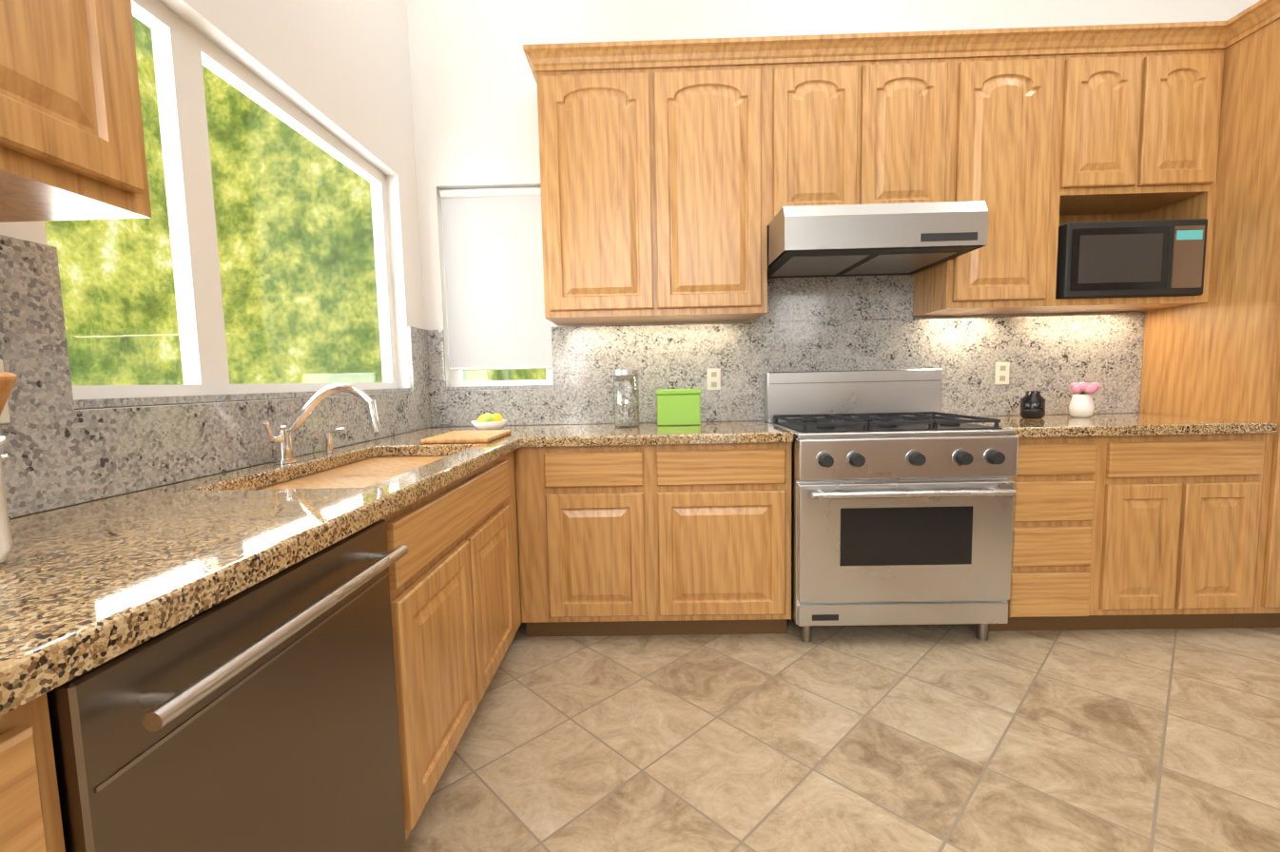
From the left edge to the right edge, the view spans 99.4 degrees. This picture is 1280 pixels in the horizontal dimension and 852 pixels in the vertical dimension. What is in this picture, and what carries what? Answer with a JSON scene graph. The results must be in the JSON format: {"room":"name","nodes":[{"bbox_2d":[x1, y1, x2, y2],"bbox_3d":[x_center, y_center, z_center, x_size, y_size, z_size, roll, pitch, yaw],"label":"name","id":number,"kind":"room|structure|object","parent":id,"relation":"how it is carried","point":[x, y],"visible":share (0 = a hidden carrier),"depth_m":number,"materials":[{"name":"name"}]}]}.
{"room":"kitchen","nodes":[
{"label":"kitchen","id":0,"kind":"room"},
{"bbox_2d":[0,0,429,518],"bbox_3d":[-1.285,-0.638,-1.485,0.130,3.850,8.880,-1,5,1],"label":"wall","id":1,"kind":"structure","parent":0,"point":[339,69],"depth_m":2.19,"materials":[{"name":"white paint"}]},
{"bbox_2d":[0,0,151,222],"bbox_3d":[-1.004,-0.857,0.669,0.350,1.050,0.440,-1,5,1],"label":"upper cabinet","id":2,"kind":"object","parent":1,"relation":"attached to","point":[72,142],"depth_m":0.80,"materials":[{"name":"brown wood"}]},
{"bbox_2d":[46,0,409,408],"bbox_3d":[-1.209,-0.611,1.838,0.108,1.030,1.580,-1,5,1],"label":"window","id":3,"kind":"structure","parent":1,"relation":"in","point":[184,52],"depth_m":1.51,"materials":[{"name":"white"}]},
{"bbox_2d":[407,0,1260,585],"bbox_3d":[3.058,-1.094,2.788,8.400,3.850,0.130,-1,5,1],"label":"wall","id":4,"kind":"structure","parent":0,"point":[474,86],"depth_m":2.71,"materials":[{"name":"white paint"}]},
{"bbox_2d":[441,203,553,390],"bbox_3d":[-0.750,-0.719,2.881,0.570,1.050,0.108,-1,5,1],"label":"window","id":5,"kind":"structure","parent":4,"relation":"in","point":[457,383],"depth_m":2.92,"materials":[{"name":"white painted wood"},{"name":"glass"}]},
{"bbox_2d":[439,187,552,370],"bbox_3d":[-0.751,-0.765,2.850,0.546,0.933,0.040,-1,5,1],"label":"window blind","id":6,"kind":"object","parent":5,"relation":"attached to","point":[494,273],"visible":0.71,"depth_m":2.85,"materials":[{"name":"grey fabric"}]},
{"bbox_2d":[532,53,658,327],"bbox_3d":[-0.192,-1.064,2.607,0.510,1.100,0.350,-1,5,1],"label":"upper cabinet","id":7,"kind":"object","parent":4,"relation":"attached to","point":[598,160],"depth_m":2.43,"materials":[{"name":"brown wood"}]},
{"bbox_2d":[654,49,772,327],"bbox_3d":[0.318,-1.074,2.597,0.510,1.100,0.350,-1,5,1],"label":"upper cabinet","id":8,"kind":"object","parent":4,"relation":"attached to","point":[676,174],"depth_m":2.42,"materials":[{"name":"brown wood"}]},
{"bbox_2d":[772,49,867,219],"bbox_3d":[0.771,-1.278,2.571,0.405,0.710,0.350,-1,5,1],"label":"upper cabinet","id":9,"kind":"object","parent":4,"relation":"attached to","point":[820,96],"depth_m":2.39,"materials":[{"name":"brown wood"}]},
{"bbox_2d":[767,200,988,278],"bbox_3d":[0.981,-0.822,2.455,0.800,0.184,0.611,-1,5,1],"label":"range hood","id":10,"kind":"object","parent":4,"relation":"attached to","point":[860,240],"visible":0.92,"depth_m":2.16,"materials":[{"name":"silver metal"}]},
{"bbox_2d":[863,45,962,204],"bbox_3d":[1.176,-1.286,2.563,0.405,0.710,0.350,-1,5,1],"label":"upper cabinet","id":11,"kind":"object","parent":4,"relation":"attached to","point":[911,116],"depth_m":2.39,"materials":[{"name":"brown wood"}]},
{"bbox_2d":[905,41,1076,319],"bbox_3d":[1.628,-1.100,2.571,0.490,1.100,0.350,-1,5,1],"label":"upper cabinet","id":12,"kind":"object","parent":4,"relation":"attached to","point":[1016,98],"depth_m":2.40,"materials":[{"name":"brown wood"}]},
{"bbox_2d":[1055,218,1207,299],"bbox_3d":[2.204,-0.756,2.558,0.610,0.328,0.316,-1,5,1],"label":"microwave","id":13,"kind":"object","parent":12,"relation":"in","point":[1135,259],"visible":0.81,"depth_m":2.40,"materials":[{"name":"black metal"}]},
{"bbox_2d":[1068,38,1152,220],"bbox_3d":[2.014,-1.350,2.542,0.354,0.615,0.350,-1,5,1],"label":"upper cabinet","id":14,"kind":"object","parent":4,"relation":"attached to","point":[1115,75],"depth_m":2.37,"materials":[{"name":"brown wood"}]},
{"bbox_2d":[1080,34,1232,220],"bbox_3d":[2.368,-1.357,2.535,0.354,0.615,0.350,-1,5,1],"label":"upper cabinet","id":15,"kind":"object","parent":4,"relation":"attached to","point":[1189,93],"depth_m":2.37,"materials":[{"name":"brown wood"}]},
{"bbox_2d":[403,594,1279,851],"bbox_3d":[2.955,1.246,-1.402,8.530,0.100,8.880,-1,5,1],"label":"floor","id":16,"kind":"structure","parent":0,"point":[923,738],"depth_m":1.67,"materials":[{"name":"tile"}]},
{"bbox_2d":[46,519,407,851],"bbox_3d":[-0.809,0.648,0.869,0.674,0.868,0.622,-1,5,1],"label":"dishwasher","id":17,"kind":"object","parent":16,"relation":"on","point":[261,716],"visible":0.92,"depth_m":0.75,"materials":[{"name":"silver metal"}]},
{"bbox_2d":[0,418,1279,851],"bbox_3d":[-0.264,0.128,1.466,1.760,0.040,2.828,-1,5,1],"label":"base cabinets","id":18,"kind":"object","parent":16,"relation":"on","point":[645,529],"depth_m":1.80,"materials":[{"name":"brown wood"}]},
{"bbox_2d":[0,371,17,562],"bbox_3d":[-0.914,0.031,0.633,0.296,0.320,0.309,-1,5,1],"label":"pot","id":19,"kind":"object","parent":18,"relation":"on","point":[8,379],"visible":1,"depth_m":0.71,"materials":[{"name":"white ceramic"}]},
{"bbox_2d":[254,471,384,486],"bbox_3d":[-0.814,0.260,1.435,0.396,0.218,0.400,-1,5,1],"label":"sink","id":20,"kind":"object","parent":18,"relation":"in","point":[305,476],"depth_m":1.59,"materials":[{"name":"silver metal"}]},
{"bbox_2d":[262,383,380,464],"bbox_3d":[-0.943,-0.015,1.688,0.313,0.235,0.339,-1,5,1],"label":"faucet","id":21,"kind":"object","parent":18,"relation":"on","point":[281,438],"visible":1,"depth_m":1.62,"materials":[{"name":"silver metal"}]},
{"bbox_2d":[357,452,437,460],"bbox_3d":[-0.806,0.225,1.850,0.396,0.218,0.400,-1,5,1],"label":"sink","id":22,"kind":"object","parent":18,"relation":"in","point":[372,455],"depth_m":2.04,"materials":[{"name":"silver metal"}]},
{"bbox_2d":[420,429,511,444],"bbox_3d":[-0.702,0.042,2.236,0.260,0.018,0.360,-1,5,1],"label":"cutting board","id":23,"kind":"object","parent":18,"relation":"on","point":[473,436],"visible":0.98,"depth_m":2.13,"materials":[{"name":"brown wood"}]},
{"bbox_2d":[470,412,507,429],"bbox_3d":[-0.707,-0.019,2.552,0.170,0.088,0.170,-1,5,1],"label":"lemon bowl","id":24,"kind":"object","parent":18,"relation":"on","point":[490,421],"visible":0.94,"depth_m":2.50,"materials":[{"name":"white ceramic"}]},
{"bbox_2d":[612,369,639,426],"bbox_3d":[-0.067,-0.136,2.661,0.130,0.275,0.130,-1,5,1],"label":"canister","id":25,"kind":"object","parent":18,"relation":"on","point":[626,399],"visible":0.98,"depth_m":2.61,"materials":[{"name":"clear glass"}]},
{"bbox_2d":[655,388,700,426],"bbox_3d":[0.190,-0.095,2.700,0.220,0.175,0.130,-1,5,1],"label":"box","id":26,"kind":"object","parent":18,"relation":"on","point":[678,406],"visible":1,"depth_m":2.64,"materials":[{"name":"green"}]},
{"bbox_2d":[764,368,1018,642],"bbox_3d":[1.084,0.323,2.495,0.870,1.160,0.722,-1,5,1],"label":"range","id":27,"kind":"object","parent":16,"relation":"on","point":[903,492],"visible":0.92,"depth_m":2.21,"materials":[{"name":"silver metal"}]},
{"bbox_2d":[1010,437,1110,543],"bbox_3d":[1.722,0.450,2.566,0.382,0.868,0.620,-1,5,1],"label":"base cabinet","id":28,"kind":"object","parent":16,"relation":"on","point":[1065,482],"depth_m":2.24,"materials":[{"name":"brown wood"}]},
{"bbox_2d":[1106,429,1279,597],"bbox_3d":[2.247,0.440,2.555,0.668,0.868,0.620,-1,5,1],"label":"base cabinet","id":29,"kind":"object","parent":16,"relation":"on","point":[1203,504],"depth_m":2.24,"materials":[{"name":"brown wood"}]},
{"bbox_2d":[960,410,1278,437],"bbox_3d":[2.046,-0.010,2.511,1.050,0.040,0.638,-1,5,1],"label":"countertop","id":30,"kind":"structure","parent":29,"relation":"on","point":[1124,425],"depth_m":2.22,"materials":[{"name":"brown stone"}]},
{"bbox_2d":[1019,390,1045,418],"bbox_3d":[1.914,-0.105,2.647,0.100,0.130,0.098,-1,5,1],"label":"jar","id":31,"kind":"object","parent":30,"relation":"on","point":[1032,404],"visible":1,"depth_m":2.61,"materials":[{"name":"black"}]},
{"bbox_2d":[1068,382,1100,417],"bbox_3d":[2.140,-0.127,2.613,0.113,0.169,0.115,-1,5,1],"label":"vase","id":32,"kind":"object","parent":30,"relation":"on","point":[1081,404],"visible":1,"depth_m":2.59,"materials":[{"name":"white ceramic"}]},
{"bbox_2d":[1133,7,1279,604],"bbox_3d":[2.760,-0.399,2.474,0.389,2.530,0.620,-1,5,1],"label":"tall cabinet","id":33,"kind":"object","parent":16,"relation":"on","point":[1214,353],"depth_m":2.32,"materials":[{"name":"brown wood"}]},
{"label":"outside","id":34,"kind":"structure","parent":0,"visible":0},
{"bbox_2d":[44,15,545,386],"bbox_3d":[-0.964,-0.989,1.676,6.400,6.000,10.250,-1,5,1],"label":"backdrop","id":35,"kind":"structure","parent":34,"point":[232,246],"depth_m":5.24,"materials":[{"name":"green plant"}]}
]}

